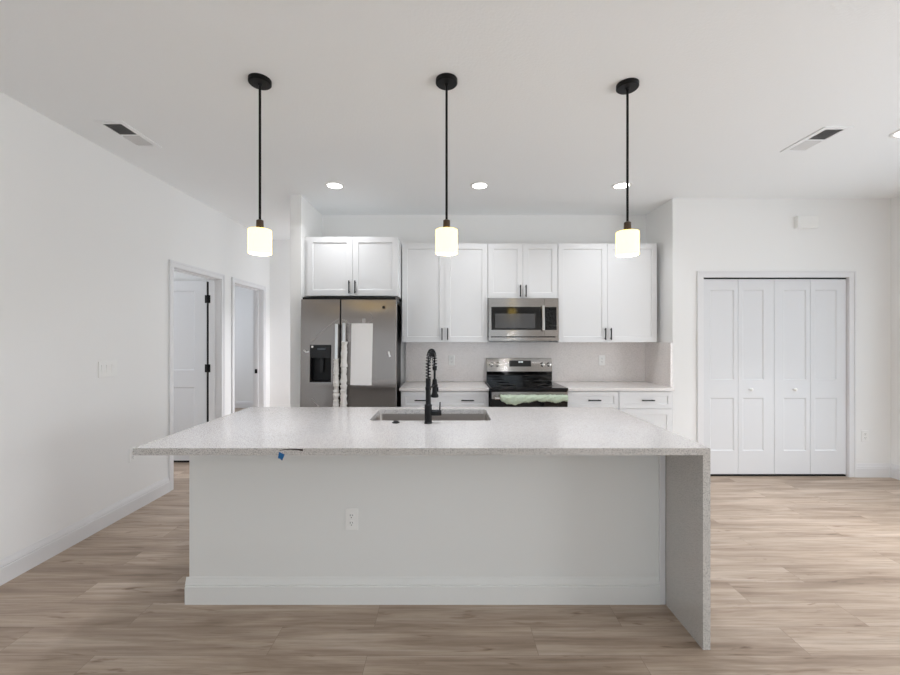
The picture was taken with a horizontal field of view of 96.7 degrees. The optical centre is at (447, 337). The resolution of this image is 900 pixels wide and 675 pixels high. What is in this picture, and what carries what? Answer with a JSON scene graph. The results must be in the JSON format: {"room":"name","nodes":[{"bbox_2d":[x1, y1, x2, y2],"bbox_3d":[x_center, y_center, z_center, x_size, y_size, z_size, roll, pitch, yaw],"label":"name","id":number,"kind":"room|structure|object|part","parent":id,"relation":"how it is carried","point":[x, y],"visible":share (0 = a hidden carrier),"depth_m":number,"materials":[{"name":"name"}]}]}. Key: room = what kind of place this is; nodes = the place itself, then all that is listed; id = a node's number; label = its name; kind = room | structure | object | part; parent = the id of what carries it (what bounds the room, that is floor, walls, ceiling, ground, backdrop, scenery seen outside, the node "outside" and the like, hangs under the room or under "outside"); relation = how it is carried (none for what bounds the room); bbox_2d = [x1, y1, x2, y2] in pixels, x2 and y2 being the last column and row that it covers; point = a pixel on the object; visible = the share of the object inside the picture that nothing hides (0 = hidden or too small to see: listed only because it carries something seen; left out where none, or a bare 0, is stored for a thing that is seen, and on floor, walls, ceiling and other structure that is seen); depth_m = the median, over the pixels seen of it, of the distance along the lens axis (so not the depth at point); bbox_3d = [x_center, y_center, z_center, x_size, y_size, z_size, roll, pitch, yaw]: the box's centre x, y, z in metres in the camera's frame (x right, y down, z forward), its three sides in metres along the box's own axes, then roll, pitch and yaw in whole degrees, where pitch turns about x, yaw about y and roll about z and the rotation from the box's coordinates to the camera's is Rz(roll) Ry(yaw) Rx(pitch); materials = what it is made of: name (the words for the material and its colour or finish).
{"room":"kitchen","nodes":[
{"label":"kitchen","id":0,"kind":"room"},
{"bbox_2d":[0,91,269,559],"bbox_3d":[-2.648,0.003,2.250,0.136,2.845,11.700,0,0,0],"label":"wall","id":1,"kind":"structure","parent":0,"point":[89,236],"depth_m":2.81,"materials":[{"name":"white paint"}]},
{"bbox_2d":[0,477,169,585],"bbox_3d":[-2.572,1.355,1.724,0.016,0.140,3.947,0,0,0],"label":"baseboard","id":2,"kind":"structure","parent":1,"relation":"attached to","point":[18,563],"depth_m":2.76,"materials":[{"name":"white wood"}]},
{"bbox_2d":[98,360,116,377],"bbox_3d":[-2.575,0.238,3.035,0.010,0.120,0.166,0,0,0],"label":"light switch","id":3,"kind":"object","parent":1,"relation":"attached to","point":[105,368],"visible":1,"depth_m":3.03,"materials":[{"name":"white plastic"}]},
{"bbox_2d":[129,447,135,462],"bbox_3d":[-2.575,0.960,3.272,0.009,0.116,0.070,0,0,0],"label":"outlet","id":4,"kind":"object","parent":1,"relation":"attached to","point":[132,458],"visible":0.79,"depth_m":3.26,"materials":[{"name":"white plastic"}]},
{"bbox_2d":[174,281,209,461],"bbox_3d":[-3.100,0.390,4.561,0.805,2.065,0.049,0,0,0],"label":"door","id":5,"kind":"structure","parent":1,"relation":"in","point":[191,298],"depth_m":4.55,"materials":[{"name":"white paint"}]},
{"bbox_2d":[168,259,224,490],"bbox_3d":[-2.571,0.351,4.154,0.017,2.147,0.913,0,0,0],"label":"trim","id":6,"kind":"structure","parent":1,"relation":"attached to","point":[171,263],"depth_m":3.75,"materials":[{"name":"white wood"}]},
{"bbox_2d":[174,267,220,420],"bbox_3d":[-2.648,0.372,4.154,0.136,2.105,0.829,0,0,0],"label":"trim","id":7,"kind":"structure","parent":1,"relation":"attached to","point":[214,283],"depth_m":4.55,"materials":[{"name":"white wood"}]},
{"bbox_2d":[231,277,265,412],"bbox_3d":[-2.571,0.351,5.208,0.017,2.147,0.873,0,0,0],"label":"trim","id":8,"kind":"structure","parent":1,"relation":"attached to","point":[233,280],"depth_m":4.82,"materials":[{"name":"white wood"}]},
{"bbox_2d":[235,286,252,400],"bbox_3d":[-4.100,0.003,8.160,3.040,2.845,0.120,0,0,0],"label":"wall","id":9,"kind":"structure","parent":0,"point":[243,296],"depth_m":8.10,"materials":[{"name":"white paint"}]},
{"bbox_2d":[235,401,252,407],"bbox_3d":[-4.108,1.355,8.092,2.784,0.140,0.016,0,0,0],"label":"baseboard","id":10,"kind":"structure","parent":9,"relation":"attached to","point":[238,404],"depth_m":8.08,"materials":[{"name":"white wood"}]},
{"bbox_2d":[270,240,289,406],"bbox_3d":[-2.015,0.003,5.860,1.130,2.845,0.120,0,0,0],"label":"wall","id":11,"kind":"structure","parent":0,"point":[280,257],"depth_m":5.80,"materials":[{"name":"white paint"}]},
{"bbox_2d":[290,194,321,406],"bbox_3d":[-1.506,0.003,4.369,0.112,2.845,0.803,0,0,0],"label":"wall partition","id":12,"kind":"structure","parent":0,"point":[305,219],"depth_m":3.97,"materials":[{"name":"white paint"}]},
{"bbox_2d":[174,215,645,385],"bbox_3d":[-1.535,0.003,4.700,7.930,2.845,0.140,0,0,0],"label":"wall","id":13,"kind":"structure","parent":0,"point":[410,229],"depth_m":4.63,"materials":[{"name":"white paint"}]},
{"bbox_2d":[304,237,401,300],"bbox_3d":[-0.973,-0.716,4.307,0.953,0.598,0.644,0,0,0],"label":"upper cabinet","id":14,"kind":"object","parent":13,"relation":"attached to","point":[336,266],"depth_m":4.03,"materials":[{"name":"white paint"}]},
{"bbox_3d":[-1.431,-0.716,4.322,0.036,0.598,0.555,0,0,0],"label":"filler panel","id":15,"kind":"part","parent":14,"relation":"part of","materials":[{"name":"white wood"}]},
{"bbox_3d":[-1.183,-0.716,4.027,0.454,0.592,0.020,0,0,0],"label":"door","id":16,"kind":"part","parent":14,"relation":"part of","materials":[{"name":"white paint"}]},
{"bbox_3d":[-0.726,-0.716,4.027,0.454,0.592,0.020,0,0,0],"label":"door","id":17,"kind":"part","parent":14,"relation":"part of","materials":[{"name":"white paint"}]},
{"bbox_2d":[402,244,487,341],"bbox_3d":[-0.029,-0.477,4.436,0.917,1.059,0.386,0,0,0],"label":"upper cabinet","id":18,"kind":"object","parent":13,"relation":"attached to","point":[445,298],"visible":0.95,"depth_m":4.28,"materials":[{"name":"white paint"}]},
{"bbox_3d":[-0.258,-0.477,4.285,0.455,1.053,0.020,0,0,0],"label":"door","id":19,"kind":"part","parent":18,"relation":"part of","materials":[{"name":"white paint"}]},
{"bbox_3d":[0.201,-0.477,4.285,0.455,1.053,0.020,0,0,0],"label":"door","id":20,"kind":"part","parent":18,"relation":"part of","materials":[{"name":"white paint"}]},
{"bbox_2d":[488,244,557,297],"bbox_3d":[0.805,-0.713,4.436,0.745,0.589,0.386,0,0,0],"label":"upper cabinet","id":21,"kind":"object","parent":13,"relation":"attached to","point":[514,270],"visible":0.94,"depth_m":4.28,"materials":[{"name":"white paint"}]},
{"bbox_3d":[0.620,-0.713,4.285,0.369,0.583,0.020,0,0,0],"label":"door","id":22,"kind":"part","parent":21,"relation":"part of","materials":[{"name":"white paint"}]},
{"bbox_2d":[488,298,558,340],"bbox_3d":[0.805,-0.192,4.409,0.743,0.450,0.440,0,0,0],"label":"microwave","id":23,"kind":"object","parent":21,"relation":"attached to","point":[509,319],"visible":1,"depth_m":4.23,"materials":[{"name":"silver metal"}]},
{"bbox_3d":[0.727,-0.203,4.250,0.526,0.245,0.037,0,0,0],"label":"door glass","id":24,"kind":"part","parent":23,"relation":"part of","materials":[{"name":"black glass"}]},
{"bbox_3d":[1.008,-0.205,4.213,0.028,0.265,0.049,0,0,0],"label":"handle","id":25,"kind":"part","parent":23,"relation":"part of","materials":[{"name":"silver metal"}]},
{"bbox_3d":[1.091,-0.201,4.248,0.127,0.244,0.040,0,0,0],"label":"control panel","id":26,"kind":"part","parent":23,"relation":"part of","materials":[{"name":"black"}]},
{"bbox_3d":[0.992,-0.713,4.285,0.369,0.583,0.020,0,0,0],"label":"door","id":27,"kind":"part","parent":21,"relation":"part of","materials":[{"name":"white paint"}]},
{"bbox_2d":[405,342,644,380],"bbox_3d":[0.907,0.279,4.619,2.784,0.452,0.020,0,0,0],"label":"backsplash","id":28,"kind":"structure","parent":13,"relation":"attached to","point":[571,361],"depth_m":4.61,"materials":[{"name":"tile"}]},
{"bbox_2d":[449,355,454,364],"bbox_3d":[0.047,0.262,4.604,0.070,0.116,0.009,0,0,0],"label":"outlet","id":29,"kind":"object","parent":28,"relation":"attached to","point":[451,357],"visible":1,"depth_m":4.60,"materials":[{"name":"white plastic"}]},
{"bbox_2d":[599,355,604,364],"bbox_3d":[1.778,0.262,4.604,0.070,0.116,0.009,0,0,0],"label":"outlet","id":30,"kind":"object","parent":28,"relation":"attached to","point":[601,357],"visible":1,"depth_m":4.60,"materials":[{"name":"white plastic"}]},
{"bbox_2d":[550,244,656,341],"bbox_3d":[1.711,-0.477,4.436,1.058,1.059,0.386,0,0,0],"label":"upper cabinet","id":31,"kind":"object","parent":13,"relation":"attached to","point":[603,296],"visible":0.99,"depth_m":4.28,"materials":[{"name":"white paint"}]},
{"bbox_3d":[1.447,-0.477,4.285,0.526,1.053,0.020,0,0,0],"label":"door","id":32,"kind":"part","parent":31,"relation":"part of","materials":[{"name":"white paint"}]},
{"bbox_3d":[1.975,-0.477,4.285,0.526,1.053,0.020,0,0,0],"label":"door","id":33,"kind":"part","parent":31,"relation":"part of","materials":[{"name":"white paint"}]},
{"bbox_2d":[0,0,899,239],"bbox_3d":[-0.550,-1.480,2.275,10.500,0.120,12.050,0,0,0],"label":"ceiling","id":34,"kind":"structure","parent":0,"point":[537,115],"depth_m":2.38,"materials":[{"name":"white paint"}]},
{"bbox_2d":[93,121,161,147],"bbox_3d":[-2.225,-1.417,2.800,0.192,0.007,0.368,0,0,0],"label":"ceiling vent","id":35,"kind":"object","parent":34,"relation":"in","point":[120,129],"visible":1,"depth_m":2.78,"materials":[{"name":"white metal"}]},
{"bbox_2d":[248,73,271,255],"bbox_3d":[-1.034,-0.941,2.205,0.121,0.958,0.121,0,0,0],"label":"pendant light","id":36,"kind":"object","parent":34,"relation":"hanging from","point":[259,237],"visible":1,"depth_m":2.18,"materials":[{"name":"white glass"}]},
{"bbox_3d":[-1.034,-0.527,2.205,0.121,0.131,0.121,0,0,0],"label":"lamp shade","id":37,"kind":"part","parent":36,"relation":"part of","materials":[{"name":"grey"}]},
{"bbox_3d":[-1.034,-1.012,2.205,0.013,0.755,0.013,0,0,0],"label":"rod","id":38,"kind":"part","parent":36,"relation":"part of","materials":[{"name":"black metal"}]},
{"bbox_2d":[325,182,344,188],"bbox_3d":[-1.052,-1.416,3.730,0.180,0.008,0.180,0,0,0],"label":"recessed light","id":39,"kind":"object","parent":34,"relation":"in","point":[333,185],"visible":1,"depth_m":3.72,"materials":[{"name":"white plastic"}]},
{"bbox_2d":[436,73,457,255],"bbox_3d":[-0.005,-0.941,2.205,0.121,0.958,0.121,0,0,0],"label":"pendant light","id":40,"kind":"object","parent":34,"relation":"hanging from","point":[446,236],"visible":1,"depth_m":2.19,"materials":[{"name":"white glass"}]},
{"bbox_3d":[-0.005,-1.012,2.205,0.013,0.755,0.013,0,0,0],"label":"rod","id":41,"kind":"part","parent":40,"relation":"part of","materials":[{"name":"black metal"}]},
{"bbox_3d":[-0.005,-0.527,2.205,0.121,0.131,0.121,0,0,0],"label":"lamp shade","id":42,"kind":"part","parent":40,"relation":"part of","materials":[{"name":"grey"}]},
{"bbox_2d":[470,182,488,188],"bbox_3d":[0.300,-1.416,3.730,0.180,0.008,0.180,0,0,0],"label":"recessed light","id":43,"kind":"object","parent":34,"relation":"in","point":[476,185],"visible":1,"depth_m":3.72,"materials":[{"name":"white plastic"}]},
{"bbox_2d":[611,182,631,188],"bbox_3d":[1.625,-1.416,3.730,0.180,0.008,0.180,0,0,0],"label":"recessed light","id":44,"kind":"object","parent":34,"relation":"in","point":[620,185],"visible":0.87,"depth_m":3.72,"materials":[{"name":"white"}]},
{"bbox_2d":[616,78,638,256],"bbox_3d":[1.010,-0.941,2.245,0.121,0.958,0.121,0,0,0],"label":"pendant light","id":45,"kind":"object","parent":34,"relation":"hanging from","point":[627,240],"visible":1,"depth_m":2.23,"materials":[{"name":"white glass"}]},
{"bbox_3d":[1.010,-0.527,2.245,0.121,0.131,0.121,0,0,0],"label":"lamp shade","id":46,"kind":"part","parent":45,"relation":"part of","materials":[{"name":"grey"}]},
{"bbox_3d":[1.010,-1.012,2.245,0.013,0.755,0.013,0,0,0],"label":"rod","id":47,"kind":"part","parent":45,"relation":"part of","materials":[{"name":"black metal"}]},
{"bbox_2d":[780,126,853,151],"bbox_3d":[2.635,-1.417,2.870,0.192,0.007,0.368,0,0,0],"label":"ceiling vent","id":48,"kind":"object","parent":34,"relation":"in","point":[826,133],"visible":1,"depth_m":2.85,"materials":[{"name":"grey metal"}]},
{"bbox_2d":[889,129,899,137],"bbox_3d":[3.170,-1.416,2.750,0.180,0.008,0.180,0,0,0],"label":"recessed light","id":49,"kind":"object","parent":34,"relation":"in","point":[896,134],"visible":1,"depth_m":2.79,"materials":[{"name":"white plastic"}]},
{"bbox_2d":[0,408,899,674],"bbox_3d":[-0.550,1.455,2.275,10.500,0.060,12.050,0,0,0],"label":"floor","id":50,"kind":"structure","parent":0,"point":[805,570],"depth_m":2.03,"materials":[{"name":"brown wood"}]},
{"bbox_2d":[300,297,400,406],"bbox_3d":[-0.945,0.509,4.127,0.910,1.792,0.846,0,0,0],"label":"refrigerator","id":51,"kind":"object","parent":50,"relation":"on","point":[351,346],"visible":0.7,"depth_m":3.81,"materials":[{"name":"silver metal"}]},
{"bbox_3d":[-1.209,0.133,3.839,0.186,0.125,0.062,0,0,0],"label":"control panel","id":52,"kind":"part","parent":51,"relation":"part of","materials":[{"name":"black plastic"}]},
{"bbox_3d":[-1.044,0.422,3.773,0.032,1.105,0.095,0,0,0],"label":"handle","id":53,"kind":"part","parent":51,"relation":"part of","materials":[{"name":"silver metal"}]},
{"bbox_3d":[-0.974,0.417,3.773,0.032,1.115,0.095,0,0,0],"label":"handle","id":54,"kind":"part","parent":51,"relation":"part of","materials":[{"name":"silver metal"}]},
{"bbox_3d":[-0.754,0.505,3.837,0.528,1.740,0.122,0,0,0],"label":"door","id":55,"kind":"part","parent":51,"relation":"part of","materials":[{"name":"silver metal"}]},
{"bbox_2d":[185,455,665,604],"bbox_3d":[-0.119,0.981,2.506,2.565,0.888,0.748,0,0,0],"label":"kitchen island","id":56,"kind":"object","parent":50,"relation":"on","point":[264,529],"visible":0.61,"depth_m":2.15,"materials":[{"name":"white paint"}]},
{"bbox_2d":[345,508,357,529],"bbox_3d":[-0.514,0.975,2.143,0.070,0.116,0.009,0,0,0],"label":"outlet","id":57,"kind":"object","parent":56,"relation":"attached to","point":[351,514],"visible":1,"depth_m":2.14,"materials":[{"name":"white plastic"}]},
{"bbox_2d":[133,407,709,649],"bbox_3d":[-0.118,0.965,2.364,2.635,0.920,1.082,0,0,0],"label":"island countertop","id":58,"kind":"structure","parent":56,"relation":"on","point":[250,430],"depth_m":2.02,"materials":[{"name":"white stone"}]},
{"bbox_2d":[278,452,284,459],"bbox_3d":[-0.757,0.541,1.822,0.030,0.039,0.002,0,0,0],"label":"tape","id":59,"kind":"object","parent":58,"relation":"attached to","point":[280,456],"visible":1,"depth_m":1.82,"materials":[{"name":"blue"}]},
{"bbox_2d":[374,414,487,420],"bbox_3d":[-0.104,0.644,2.623,0.768,0.213,0.404,0,0,0],"label":"sink","id":60,"kind":"object","parent":58,"relation":"in","point":[381,417],"visible":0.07,"depth_m":2.81,"materials":[{"name":"silver metal"}]},
{"bbox_2d":[424,349,441,423],"bbox_3d":[-0.086,0.286,2.431,0.102,0.438,0.198,0,0,0],"label":"faucet","id":61,"kind":"object","parent":58,"relation":"on","point":[431,353],"visible":1,"depth_m":2.35,"materials":[{"name":"black metal"}]},
{"bbox_3d":[-0.096,0.300,2.432,0.039,0.018,0.190,0,0,12],"label":"holder arm","id":62,"kind":"part","parent":61,"relation":"part of","materials":[{"name":"black metal"}]},
{"bbox_3d":[1.182,0.981,2.365,0.034,0.888,1.081,0,0,0],"label":"waterfall panel","id":63,"kind":"part","parent":58,"relation":"part of","materials":[{"name":"white stone"}]},
{"bbox_3d":[-0.135,1.355,2.496,2.535,0.140,0.728,0,0,0],"label":"baseboard","id":64,"kind":"part","parent":56,"relation":"part of","materials":[{"name":"white paint"}]},
{"bbox_3d":[1.148,0.981,2.140,0.030,0.888,0.016,0,0,0],"label":"corner trim","id":65,"kind":"part","parent":56,"relation":"part of","materials":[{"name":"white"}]},
{"bbox_2d":[401,391,488,406],"bbox_3d":[-0.027,0.981,4.314,0.886,0.889,0.631,0,0,0],"label":"base cabinet","id":66,"kind":"object","parent":50,"relation":"on","point":[408,398],"visible":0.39,"depth_m":4.04,"materials":[{"name":"white paint"}]},
{"bbox_2d":[399,381,488,390],"bbox_3d":[-0.033,0.520,4.315,0.898,0.030,0.630,0,0,0],"label":"countertop","id":67,"kind":"structure","parent":66,"relation":"on","point":[408,385],"depth_m":4.12,"materials":[{"name":"stone"}]},
{"bbox_2d":[485,358,567,406],"bbox_3d":[0.811,0.820,4.222,0.771,1.170,0.768,0,0,0],"label":"range","id":68,"kind":"object","parent":50,"relation":"on","point":[511,382],"visible":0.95,"depth_m":4.21,"materials":[{"name":"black metal"}]},
{"bbox_2d":[485,381,567,390],"bbox_3d":[0.805,0.510,4.247,0.758,0.030,0.655,0,0,0],"label":"cooktop","id":69,"kind":"object","parent":68,"relation":"in","point":[493,385],"depth_m":4.04,"materials":[{"name":"black glass"}]},
{"bbox_3d":[0.805,0.847,3.939,0.750,0.637,0.030,0,0,0],"label":"oven door","id":70,"kind":"part","parent":68,"relation":"part of","materials":[{"name":"black glass"}]},
{"bbox_3d":[0.805,0.569,3.923,0.744,0.068,0.006,0,0,0],"label":"door trim","id":71,"kind":"part","parent":68,"relation":"part of","materials":[{"name":"silver metal"}]},
{"bbox_2d":[568,391,618,409],"bbox_3d":[1.458,0.981,4.314,0.539,0.889,0.631,0,0,0],"label":"base cabinet","id":72,"kind":"object","parent":50,"relation":"on","point":[575,398],"visible":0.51,"depth_m":4.03,"materials":[{"name":"white paint"}]},
{"bbox_2d":[618,391,672,431],"bbox_3d":[2.000,0.981,4.314,0.541,0.889,0.631,0,0,0],"label":"base cabinet","id":73,"kind":"object","parent":50,"relation":"on","point":[654,407],"visible":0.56,"depth_m":4.03,"materials":[{"name":"white paint"}]},
{"bbox_2d":[552,381,674,390],"bbox_3d":[1.744,0.520,4.315,1.112,0.030,0.630,0,0,0],"label":"countertop","id":74,"kind":"structure","parent":73,"relation":"on","point":[571,385],"depth_m":4.12,"materials":[{"name":"stone"}]},
{"bbox_3d":[2.000,0.631,4.040,0.535,0.172,0.020,0,0,0],"label":"drawer","id":75,"kind":"part","parent":73,"relation":"part of","materials":[{"name":"white paint"}]},
{"bbox_3d":[2.000,1.020,4.040,0.535,0.599,0.020,0,0,0],"label":"door","id":76,"kind":"part","parent":73,"relation":"part of","materials":[{"name":"white paint"}]},
{"bbox_2d":[646,203,665,342],"bbox_3d":[2.357,0.003,4.415,0.115,2.845,0.429,0,0,0],"label":"wall","id":77,"kind":"structure","parent":0,"point":[656,219],"depth_m":4.32,"materials":[{"name":"white paint"}]},
{"bbox_2d":[645,342,672,386],"bbox_3d":[2.289,0.279,4.347,0.020,0.452,0.522,0,0,0],"label":"backsplash","id":78,"kind":"structure","parent":77,"relation":"attached to","point":[658,355],"depth_m":4.30,"materials":[{"name":"stone"}]},
{"bbox_2d":[666,198,890,463],"bbox_3d":[3.415,0.003,4.144,2.230,2.845,0.115,0,0,0],"label":"wall","id":79,"kind":"structure","parent":0,"point":[703,234],"depth_m":4.09,"materials":[{"name":"white paint"}]},
{"bbox_2d":[704,278,845,475],"bbox_3d":[3.352,0.406,4.104,1.484,2.037,0.069,0,0,0],"label":"door","id":80,"kind":"structure","parent":79,"relation":"in","point":[775,348],"depth_m":4.10,"materials":[{"name":"white paint"}]},
{"bbox_2d":[697,271,855,477],"bbox_3d":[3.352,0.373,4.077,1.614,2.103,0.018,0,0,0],"label":"trim","id":81,"kind":"structure","parent":79,"relation":"attached to","point":[700,274],"depth_m":4.07,"materials":[{"name":"white wood"}]},
{"bbox_2d":[794,216,817,228],"bbox_3d":[3.645,-1.170,4.064,0.216,0.126,0.045,0,0,0],"label":"door chime","id":82,"kind":"object","parent":79,"relation":"attached to","point":[800,222],"visible":1,"depth_m":4.04,"materials":[{"name":"white plastic"}]},
{"bbox_2d":[861,430,867,441],"bbox_3d":[4.260,1.005,4.081,0.070,0.116,0.009,0,0,0],"label":"outlet","id":83,"kind":"object","parent":79,"relation":"attached to","point":[864,433],"visible":1,"depth_m":4.08,"materials":[{"name":"white plastic"}]},
{"bbox_2d":[856,463,890,477],"bbox_3d":[4.337,1.355,4.078,0.356,0.140,0.016,0,0,0],"label":"baseboard","id":84,"kind":"structure","parent":79,"relation":"attached to","point":[863,470],"depth_m":4.07,"materials":[{"name":"white wood"}]},
{"bbox_2d":[891,196,899,465],"bbox_3d":[4.595,0.003,0.700,0.130,2.845,8.600,0,0,0],"label":"wall","id":85,"kind":"structure","parent":0,"point":[895,202],"depth_m":4.04,"materials":[{"name":"white paint"}]},
{"bbox_2d":[890,463,899,479],"bbox_3d":[4.522,1.355,3.793,0.016,0.140,0.586,0,0,0],"label":"baseboard","id":86,"kind":"structure","parent":85,"relation":"attached to","point":[895,469],"depth_m":4.03,"materials":[{"name":"white"}]}
]}

